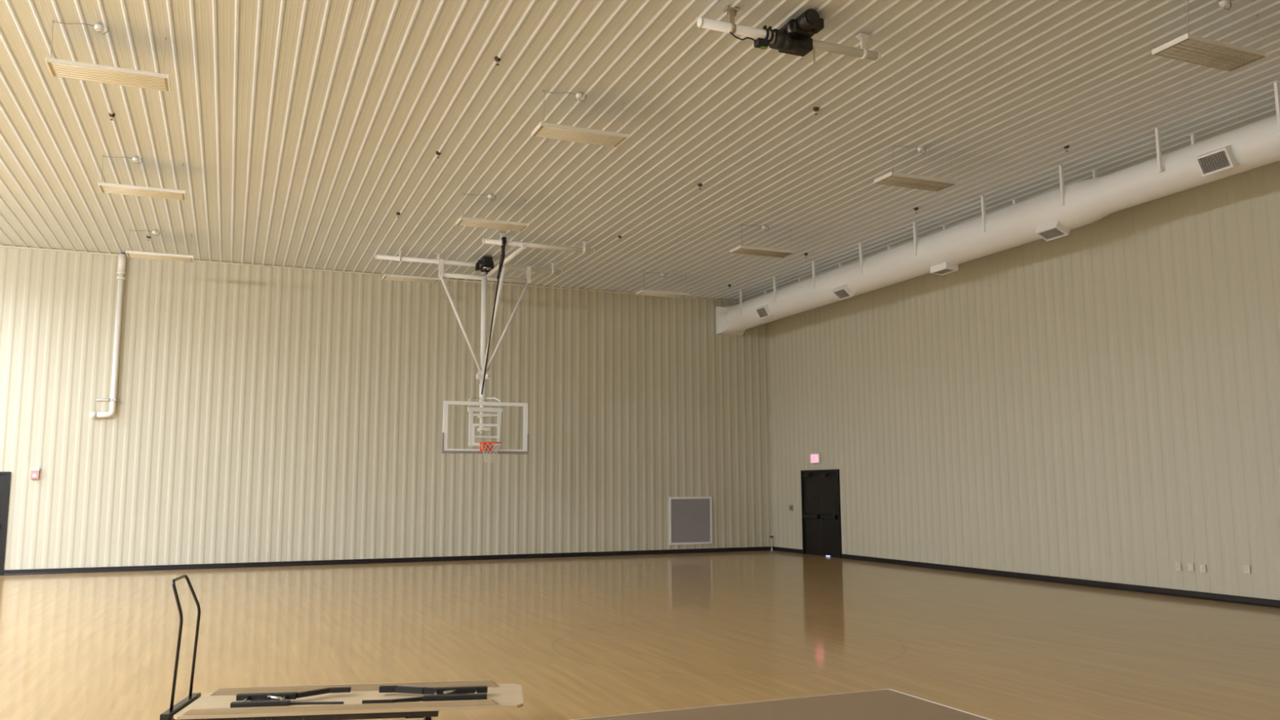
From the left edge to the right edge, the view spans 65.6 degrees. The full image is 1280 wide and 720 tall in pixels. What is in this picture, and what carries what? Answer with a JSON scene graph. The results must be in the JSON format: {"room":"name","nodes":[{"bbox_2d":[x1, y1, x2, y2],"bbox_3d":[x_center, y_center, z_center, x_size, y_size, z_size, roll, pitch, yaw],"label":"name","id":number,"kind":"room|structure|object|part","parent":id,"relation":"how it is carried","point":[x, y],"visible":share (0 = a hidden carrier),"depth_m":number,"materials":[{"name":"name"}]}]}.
{"room":"sports hall","nodes":[
{"label":"sports hall","id":0,"kind":"room"},
{"bbox_2d":[0,244,771,573],"bbox_3d":[-11.662,1.048,21.155,33.000,6.836,0.010,3,-8,-22],"label":"wall","id":1,"kind":"structure","parent":0,"point":[262,414],"depth_m":23.14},
{"bbox_2d":[0,471,10,575],"bbox_3d":[-13.823,3.288,19.890,1.945,2.090,0.270,3,-8,-22],"label":"door","id":2,"kind":"structure","parent":1,"relation":"in","point":[5,477],"depth_m":20.31,"materials":[{"name":"black metal"}]},
{"bbox_2d":[30,467,39,479],"bbox_3d":[-12.539,2.350,20.581,0.160,0.235,0.084,3,-8,-22],"label":"fire alarm","id":3,"kind":"object","parent":1,"relation":"attached to","point":[34,474],"visible":1,"depth_m":20.55,"materials":[{"name":"red plastic"}]},
{"bbox_2d":[88,253,126,417],"bbox_3d":[-11.428,-0.532,21.354,0.537,3.581,0.172,3,-8,-22],"label":"vent pipe","id":4,"kind":"object","parent":1,"relation":"attached to","point":[121,272],"visible":1,"depth_m":21.36,"materials":[{"name":"white plastic"}]},
{"bbox_2d":[0,244,744,302],"bbox_3d":[-11.673,-2.309,21.573,33.000,0.026,0.034,3,-8,-22],"label":"trim","id":5,"kind":"structure","parent":1,"relation":"attached to","point":[0,245],"depth_m":23.31,"materials":[{"name":"beige metal"}]},
{"bbox_2d":[3,546,773,575],"bbox_3d":[-11.640,4.384,20.710,33.000,0.104,0.052,3,-8,-22],"label":"baseboard","id":6,"kind":"structure","parent":1,"relation":"attached to","point":[185,566],"depth_m":22.84,"materials":[{"name":"black plastic"}]},
{"bbox_2d":[668,496,712,545],"bbox_3d":[1.337,4.223,26.119,1.247,1.238,0.026,3,-8,-22],"label":"air vent","id":7,"kind":"object","parent":1,"relation":"in","point":[691,518],"visible":1,"depth_m":26.12,"materials":[{"name":"grey metal"}]},
{"bbox_2d":[767,322,773,546],"bbox_3d":[3.582,1.748,27.391,0.030,6.683,0.030,3,-8,-22],"label":"trim","id":8,"kind":"structure","parent":1,"relation":"attached to","point":[767,322],"depth_m":27.36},
{"bbox_2d":[0,0,1279,301],"bbox_3d":[-6.381,-3.982,8.848,33.000,0.021,27.800,3,-8,-22],"label":"ceiling","id":9,"kind":"structure","parent":0,"point":[300,131],"depth_m":13.90,"materials":[{"name":"beige metal"}]},
{"bbox_2d":[94,23,108,34],"bbox_3d":[-5.963,-3.652,10.996,0.141,0.100,0.092,3,-8,-22],"label":"outlet box","id":10,"kind":"object","parent":9,"relation":"attached to","point":[99,28],"visible":1,"depth_m":10.97,"materials":[{"name":"white metal"}]},
{"bbox_2d":[44,20,171,92],"bbox_3d":[-5.976,-3.443,11.230,1.220,0.491,0.523,3,-8,-22],"label":"ceiling light","id":11,"kind":"object","parent":9,"relation":"hanging from","point":[58,68],"visible":1,"depth_m":11.19,"materials":[{"name":"white metal"}]},
{"bbox_3d":[-6.545,-3.249,11.013,0.020,0.056,0.442,3,-8,-22],"label":"plate","id":12,"kind":"part","parent":11,"relation":"part of","materials":[{"name":"white paint"}]},
{"bbox_3d":[-6.230,-3.497,10.893,0.415,0.415,0.046,1,-7,-10],"label":"power cord","id":13,"kind":"part","parent":11,"relation":"part of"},
{"bbox_3d":[-5.436,-3.196,11.467,0.020,0.056,0.442,3,-8,-22],"label":"plate","id":14,"kind":"part","parent":11,"relation":"part of","materials":[{"name":"white paint"}]},
{"bbox_2d":[108,112,115,120],"bbox_3d":[-7.241,-3.334,13.614,0.080,0.091,0.080,3,-8,-22],"label":"sprinkler head","id":15,"kind":"object","parent":9,"relation":"attached to","point":[113,115],"visible":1,"depth_m":13.60},
{"bbox_2d":[132,156,142,164],"bbox_3d":[-7.792,-3.082,15.397,0.141,0.100,0.092,3,-8,-22],"label":"outlet box","id":16,"kind":"object","parent":9,"relation":"attached to","point":[135,159],"visible":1,"depth_m":15.37,"materials":[{"name":"white metal"}]},
{"bbox_2d":[97,155,186,200],"bbox_3d":[-7.806,-2.873,15.631,1.220,0.491,0.523,3,-8,-22],"label":"ceiling light","id":17,"kind":"object","parent":9,"relation":"hanging from","point":[107,188],"visible":1,"depth_m":15.57,"materials":[{"name":"white paint"}]},
{"bbox_3d":[-8.060,-2.927,15.294,0.415,0.415,0.046,1,-7,-10],"label":"power cord","id":18,"kind":"part","parent":17,"relation":"part of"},
{"bbox_2d":[152,230,159,235],"bbox_3d":[-9.633,-2.515,19.772,0.141,0.100,0.092,3,-8,-22],"label":"outlet box","id":19,"kind":"object","parent":9,"relation":"attached to","point":[154,232],"visible":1,"depth_m":19.74,"materials":[{"name":"white metal"}]},
{"bbox_2d":[125,229,194,262],"bbox_3d":[-9.646,-2.306,20.006,1.220,0.491,0.523,3,-8,-22],"label":"ceiling light","id":20,"kind":"object","parent":9,"relation":"hanging from","point":[130,254],"visible":1,"depth_m":19.94,"materials":[{"name":"white paint"}]},
{"bbox_2d":[382,254,439,284],"bbox_3d":[-5.111,-2.041,22.239,1.220,0.491,0.523,3,-8,-22],"label":"ceiling light","id":21,"kind":"object","parent":9,"relation":"hanging from","point":[386,277],"visible":0.9,"depth_m":22.16,"materials":[{"name":"white paint"}]},
{"bbox_2d":[374,232,595,462],"bbox_3d":[-3.306,-0.158,20.767,4.190,4.574,2.380,3,-8,-22],"label":"basketball hoop","id":22,"kind":"object","parent":9,"relation":"hanging from","point":[486,264],"visible":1,"depth_m":21.48,"materials":[{"name":"white paint"}]},
{"bbox_3d":[-3.412,-2.078,22.081,0.480,0.400,0.345,3,-8,-22],"label":"winch motor","id":23,"kind":"part","parent":22,"relation":"part of","materials":[{"name":"black metal"}]},
{"bbox_3d":[-3.407,1.462,21.497,0.760,0.830,0.520,3,-8,-22],"label":"carrier frame","id":24,"kind":"part","parent":22,"relation":"part of","materials":[{"name":"white paint"}]},
{"bbox_3d":[-3.289,1.430,21.214,1.830,1.070,0.045,3,-8,-22],"label":"backboard frame","id":25,"kind":"part","parent":22,"relation":"part of","materials":[{"name":"white paint"}]},
{"bbox_2d":[487,194,495,200],"bbox_3d":[-2.603,-2.844,17.436,0.141,0.100,0.092,3,-8,-22],"label":"outlet box","id":26,"kind":"object","parent":9,"relation":"attached to","point":[490,196],"visible":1,"depth_m":17.41,"materials":[{"name":"white metal"}]},
{"bbox_2d":[455,192,528,231],"bbox_3d":[-2.617,-2.635,17.671,1.220,0.491,0.523,3,-8,-22],"label":"ceiling light","id":27,"kind":"object","parent":9,"relation":"hanging from","point":[462,221],"visible":1,"depth_m":17.62,"materials":[{"name":"white paint"}]},
{"bbox_3d":[-3.186,-2.441,17.453,0.020,0.056,0.442,3,-8,-22],"label":"plate","id":28,"kind":"part","parent":27,"relation":"part of","materials":[{"name":"white paint"}]},
{"bbox_2d":[493,56,501,65],"bbox_3d":[-1.706,-3.579,11.893,0.080,0.091,0.080,3,-8,-22],"label":"sprinkler head","id":29,"kind":"object","parent":9,"relation":"attached to","point":[496,59],"visible":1,"depth_m":11.87},
{"bbox_2d":[531,89,628,147],"bbox_3d":[-0.783,-3.213,13.207,1.220,0.491,0.523,3,-8,-22],"label":"ceiling light","id":30,"kind":"object","parent":9,"relation":"hanging from","point":[543,130],"visible":1,"depth_m":13.16,"materials":[{"name":"white paint"}]},
{"bbox_3d":[-1.352,-3.019,12.989,0.020,0.056,0.442,3,-8,-22],"label":"plate","id":31,"kind":"part","parent":30,"relation":"part of","materials":[{"name":"white paint"}]},
{"bbox_3d":[-1.037,-3.267,12.870,0.415,0.415,0.046,1,-7,-10],"label":"power cord","id":32,"kind":"part","parent":30,"relation":"part of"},
{"bbox_3d":[-0.243,-2.966,13.444,0.020,0.056,0.442,3,-8,-22],"label":"plate","id":33,"kind":"part","parent":30,"relation":"part of","materials":[{"name":"white paint"}]},
{"bbox_2d":[575,93,586,102],"bbox_3d":[-0.769,-3.422,12.973,0.141,0.100,0.092,3,-8,-22],"label":"outlet box","id":34,"kind":"object","parent":9,"relation":"attached to","point":[579,95],"visible":1,"depth_m":12.95,"materials":[{"name":"white metal"}]},
{"bbox_2d":[635,271,688,297],"bbox_3d":[0.559,-1.827,24.110,1.220,0.491,0.523,3,-8,-22],"label":"ceiling light","id":35,"kind":"object","parent":9,"relation":"hanging from","point":[643,292],"visible":1,"depth_m":24.04,"materials":[{"name":"white paint"}]},
{"bbox_2d":[729,223,794,257],"bbox_3d":[2.454,-2.380,19.811,1.220,0.500,0.523,3,-8,-22],"label":"ceiling light","id":36,"kind":"object","parent":9,"relation":"hanging from","point":[740,249],"visible":1,"depth_m":19.74,"materials":[{"name":"white paint"}]},
{"bbox_3d":[1.885,-2.190,19.594,0.020,0.056,0.442,3,-8,-22],"label":"plate","id":37,"kind":"part","parent":36,"relation":"part of","materials":[{"name":"white paint"}]},
{"bbox_2d":[761,225,767,231],"bbox_3d":[2.468,-2.593,19.578,0.141,0.100,0.092,3,-8,-22],"label":"outlet box","id":38,"kind":"object","parent":9,"relation":"attached to","point":[763,227],"visible":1,"depth_m":19.55,"materials":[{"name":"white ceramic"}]},
{"bbox_2d":[697,6,880,63],"bbox_3d":[1.724,-3.504,10.819,2.270,0.508,0.470,3,-8,-22],"label":"winch","id":39,"kind":"object","parent":9,"relation":"attached to","point":[793,37],"visible":1,"depth_m":10.78,"materials":[{"name":"white paint"}]},
{"bbox_2d":[753,37,768,49],"bbox_3d":[1.318,-3.431,10.771,0.140,0.083,0.110,3,-8,-22],"label":"switch","id":40,"kind":"object","parent":39,"relation":"attached to","point":[762,43],"depth_m":10.74,"materials":[{"name":"black metal"}]},
{"bbox_3d":[1.907,-3.337,10.879,0.022,0.190,0.022,-3,-8,22],"label":"hoist chain","id":41,"kind":"part","parent":39,"relation":"part of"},
{"bbox_2d":[813,106,818,115],"bbox_3d":[2.398,-3.388,13.523,0.080,0.091,0.080,3,-8,-22],"label":"sprinkler head","id":42,"kind":"object","parent":9,"relation":"attached to","point":[815,109],"visible":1,"depth_m":13.50},
{"bbox_2d":[874,145,956,191],"bbox_3d":[4.263,-2.963,15.305,1.220,0.500,0.523,3,-8,-22],"label":"ceiling light","id":43,"kind":"object","parent":9,"relation":"hanging from","point":[894,179],"visible":1,"depth_m":15.24,"materials":[{"name":"white metal"}]},
{"bbox_3d":[3.693,-2.773,15.088,0.020,0.056,0.442,3,-8,-22],"label":"plate","id":44,"kind":"part","parent":43,"relation":"part of","materials":[{"name":"white paint"}]},
{"bbox_3d":[4.009,-3.021,14.969,0.415,0.415,0.046,1,-7,-10],"label":"power cord","id":45,"kind":"part","parent":43,"relation":"part of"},
{"bbox_2d":[917,146,925,153],"bbox_3d":[4.276,-3.176,15.072,0.141,0.100,0.092,3,-8,-22],"label":"outlet box","id":46,"kind":"object","parent":9,"relation":"attached to","point":[920,148],"visible":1,"depth_m":15.04,"materials":[{"name":"white metal"}]},
{"bbox_2d":[715,80,1279,335],"bbox_3d":[7.672,-2.770,14.548,0.873,1.064,27.728,3,-8,-22],"label":"air duct","id":47,"kind":"object","parent":9,"relation":"hanging from","point":[1050,215],"visible":1,"depth_m":16.65,"materials":[{"name":"metal"}]},
{"bbox_2d":[756,307,767,317],"bbox_3d":[3.061,-1.189,24.714,0.137,0.212,0.400,3,-8,-22],"label":"grille","id":48,"kind":"object","parent":47,"relation":"attached to","point":[762,312],"depth_m":24.72,"materials":[{"name":"grey metal"}]},
{"bbox_2d":[755,304,772,319],"bbox_3d":[3.115,-1.217,24.740,0.304,0.339,0.460,3,-8,-22],"label":"register","id":49,"kind":"object","parent":47,"relation":"attached to","point":[763,311],"depth_m":24.68,"materials":[{"name":"paint"}]},
{"bbox_2d":[834,288,849,298],"bbox_3d":[4.424,-1.456,21.683,0.193,0.170,0.400,3,-8,-22],"label":"grille","id":50,"kind":"object","parent":47,"relation":"attached to","point":[840,293],"depth_m":21.67,"materials":[{"name":"grey metal"}]},
{"bbox_2d":[831,284,854,300],"bbox_3d":[4.463,-1.505,21.706,0.340,0.329,0.460,3,-8,-22],"label":"register","id":51,"kind":"object","parent":47,"relation":"attached to","point":[842,291],"depth_m":21.63,"materials":[{"name":"paint"}]},
{"bbox_2d":[930,262,958,275],"bbox_3d":[5.813,-1.778,18.976,0.293,0.214,0.460,3,-8,-22],"label":"register","id":52,"kind":"object","parent":47,"relation":"attached to","point":[936,268],"depth_m":18.88,"materials":[{"name":"paint"}]},
{"bbox_2d":[935,269,954,274],"bbox_3d":[5.809,-1.712,18.966,0.222,0.054,0.400,3,-8,-22],"label":"grille","id":53,"kind":"object","parent":47,"relation":"attached to","point":[937,271],"depth_m":18.96,"materials":[{"name":"grey metal"}]},
{"bbox_2d":[1038,227,1064,239],"bbox_3d":[6.764,-2.091,16.304,0.216,0.124,0.400,3,-8,-22],"label":"grille","id":54,"kind":"object","parent":47,"relation":"attached to","point":[1044,233],"depth_m":16.30,"materials":[{"name":"grey metal"}]},
{"bbox_2d":[1035,220,1070,241],"bbox_3d":[6.789,-2.151,16.322,0.335,0.292,0.460,3,-8,-22],"label":"register","id":55,"kind":"object","parent":47,"relation":"attached to","point":[1048,230],"depth_m":16.27,"materials":[{"name":"paint"}]},
{"bbox_2d":[1198,150,1230,173],"bbox_3d":[7.795,-2.688,13.461,0.131,0.214,0.400,3,-8,-22],"label":"grille","id":56,"kind":"object","parent":47,"relation":"attached to","point":[1215,161],"depth_m":13.46,"materials":[{"name":"grey metal"}]},
{"bbox_2d":[1195,144,1239,176],"bbox_3d":[7.851,-2.714,13.487,0.298,0.337,0.460,3,-8,-22],"label":"register","id":57,"kind":"object","parent":47,"relation":"attached to","point":[1216,160],"depth_m":13.45,"materials":[{"name":"paint"}]},
{"bbox_2d":[1151,0,1267,71],"bbox_3d":[6.209,-3.550,10.780,1.220,0.500,0.523,3,-8,-22],"label":"ceiling light","id":58,"kind":"object","parent":9,"relation":"hanging from","point":[1188,47],"visible":1,"depth_m":10.73,"materials":[{"name":"white paint"}]},
{"bbox_3d":[5.640,-3.360,10.563,0.020,0.056,0.442,3,-8,-22],"label":"plate","id":59,"kind":"part","parent":58,"relation":"part of","materials":[{"name":"white paint"}]},
{"bbox_3d":[5.955,-3.608,10.444,0.415,0.415,0.046,1,-7,-10],"label":"power cord","id":60,"kind":"part","parent":58,"relation":"part of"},
{"bbox_3d":[6.749,-3.307,11.018,0.020,0.056,0.442,3,-8,-22],"label":"plate","id":61,"kind":"part","parent":58,"relation":"part of","materials":[{"name":"white paint"}]},
{"bbox_2d":[1218,0,1231,9],"bbox_3d":[6.222,-3.763,10.547,0.141,0.100,0.092,3,-8,-22],"label":"outlet box","id":62,"kind":"object","parent":9,"relation":"attached to","point":[1224,3],"visible":1,"depth_m":10.52,"materials":[{"name":"white metal"}]},
{"bbox_2d":[0,550,1279,719],"bbox_3d":[-6.351,2.848,7.975,33.000,0.120,27.800,3,-8,-22],"label":"floor","id":63,"kind":"structure","parent":0,"point":[593,636],"depth_m":11.38,"materials":[{"name":"brown wood"}]},
{"bbox_2d":[160,573,439,719],"bbox_3d":[-2.257,2.039,6.752,1.791,1.138,0.685,1,-7,-8],"label":"cart","id":64,"kind":"object","parent":63,"relation":"on","point":[168,714],"visible":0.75,"depth_m":6.46,"materials":[{"name":"black metal"}]},
{"bbox_3d":[-3.080,1.878,6.674,0.119,0.831,0.472,1,-7,-10],"label":"handle","id":65,"kind":"part","parent":64,"relation":"part of","materials":[{"name":"black metal"}]},
{"bbox_3d":[-2.225,2.333,6.719,1.730,0.080,0.671,1,-7,-8],"label":"deck frame","id":66,"kind":"part","parent":64,"relation":"part of","materials":[{"name":"black metal"}]},
{"bbox_2d":[173,679,523,719],"bbox_3d":[-1.913,2.292,6.782,2.205,0.080,0.735,1,-7,-8],"label":"folding table","id":67,"kind":"object","parent":64,"relation":"on","point":[464,695],"visible":1,"depth_m":6.63,"materials":[{"name":"beige wood"}]},
{"bbox_3d":[-2.597,2.242,6.529,0.022,0.022,0.260,1,-7,-8],"label":"cross rod","id":68,"kind":"part","parent":67,"relation":"part of","materials":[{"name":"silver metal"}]},
{"bbox_3d":[-2.453,2.227,6.417,0.363,0.040,0.050,1,-7,-8],"label":"leg","id":69,"kind":"part","parent":67,"relation":"part of","materials":[{"name":"black metal"}]},
{"bbox_3d":[-2.476,2.248,6.584,0.194,0.026,0.117,1,-7,-8],"label":"lock plate","id":70,"kind":"part","parent":67,"relation":"part of","materials":[{"name":"silver metal"}]},
{"bbox_3d":[-2.505,2.260,6.670,0.388,0.040,0.050,1,-7,-7],"label":"leg","id":71,"kind":"part","parent":67,"relation":"part of","materials":[{"name":"black metal"}]},
{"bbox_3d":[-2.359,2.245,6.562,0.026,0.026,0.260,1,-7,-8],"label":"cross rod","id":72,"kind":"part","parent":67,"relation":"part of","materials":[{"name":"silver metal"}]},
{"bbox_3d":[-1.923,2.251,6.437,1.990,0.034,0.024,1,-7,-8],"label":"rail","id":73,"kind":"part","parent":67,"relation":"part of","materials":[{"name":"beige wood"}]},
{"bbox_3d":[-2.007,2.323,7.050,1.990,0.046,0.024,1,-7,-8],"label":"rail","id":74,"kind":"part","parent":67,"relation":"part of","materials":[{"name":"beige wood"}]},
{"bbox_3d":[-1.264,2.263,6.744,0.180,0.026,0.126,1,-7,-8],"label":"lock plate","id":75,"kind":"part","parent":67,"relation":"part of","materials":[{"name":"silver metal"}]},
{"bbox_3d":[-1.228,2.245,6.597,0.418,0.040,0.050,0,-7,-6],"label":"leg","id":76,"kind":"part","parent":67,"relation":"part of","materials":[{"name":"black metal"}]},
{"bbox_3d":[-1.233,2.277,6.850,0.358,0.040,0.050,1,-7,-8],"label":"leg","id":77,"kind":"part","parent":67,"relation":"part of","materials":[{"name":"black metal"}]},
{"bbox_2d":[573,688,991,719],"bbox_3d":[0.241,1.878,4.007,2.440,0.740,0.762,3,-8,-22],"label":"table","id":78,"kind":"object","parent":63,"relation":"on","point":[884,704],"visible":1,"depth_m":4.40,"materials":[{"name":"laminate"}]},
{"bbox_2d":[768,160,1279,599],"bbox_3d":[8.883,0.128,14.661,0.010,6.836,27.800,3,-8,-22],"label":"wall","id":79,"kind":"structure","parent":0,"point":[1100,401],"depth_m":17.59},
{"bbox_2d":[789,504,793,511],"bbox_3d":[3.978,3.892,26.139,0.017,0.170,0.170,3,-8,-22],"label":"wall switch","id":80,"kind":"object","parent":79,"relation":"attached to","point":[791,508],"visible":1,"depth_m":26.12,"materials":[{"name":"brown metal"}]},
{"bbox_2d":[810,453,820,463],"bbox_3d":[4.434,2.490,25.125,0.062,0.250,0.400,3,-8,-22],"label":"exit sign","id":81,"kind":"object","parent":79,"relation":"attached to","point":[815,458],"visible":1,"depth_m":25.06,"materials":[{"name":"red plastic"}]},
{"bbox_2d":[800,469,841,558],"bbox_3d":[4.472,3.817,24.816,0.270,2.130,1.710,3,-8,-22],"label":"door","id":82,"kind":"structure","parent":79,"relation":"in","point":[820,489],"depth_m":24.81,"materials":[{"name":"black metal"}]},
{"bbox_2d":[773,546,1279,608],"bbox_3d":[8.889,3.463,14.203,0.052,0.104,27.747,3,-8,-22],"label":"baseboard","id":83,"kind":"structure","parent":79,"relation":"attached to","point":[1141,588],"depth_m":17.22,"materials":[{"name":"black plastic"}]},
{"bbox_2d":[1174,562,1181,570],"bbox_3d":[8.382,3.216,15.471,0.012,0.124,0.096,3,-8,-22],"label":"wall outlet","id":84,"kind":"object","parent":79,"relation":"attached to","point":[1178,566],"visible":1,"depth_m":15.46,"materials":[{"name":"beige plastic"}]},
{"bbox_2d":[1187,562,1193,571],"bbox_3d":[8.466,3.185,15.270,0.012,0.124,0.096,3,-8,-22],"label":"wall outlet","id":85,"kind":"object","parent":79,"relation":"attached to","point":[1190,566],"visible":1,"depth_m":15.27,"materials":[{"name":"beige plastic"}]},
{"bbox_2d":[1200,564,1206,573],"bbox_3d":[8.546,3.165,15.077,0.012,0.124,0.096,3,-8,-22],"label":"wall outlet","id":86,"kind":"object","parent":79,"relation":"attached to","point":[1202,566],"visible":1,"depth_m":15.07,"materials":[{"name":"beige plastic"}]},
{"bbox_2d":[1243,564,1250,573],"bbox_3d":[8.817,3.041,14.431,0.012,0.124,0.096,3,-8,-22],"label":"wall outlet","id":87,"kind":"object","parent":79,"relation":"attached to","point":[1246,567],"visible":1,"depth_m":14.42,"materials":[{"name":"beige plastic"}]}
]}

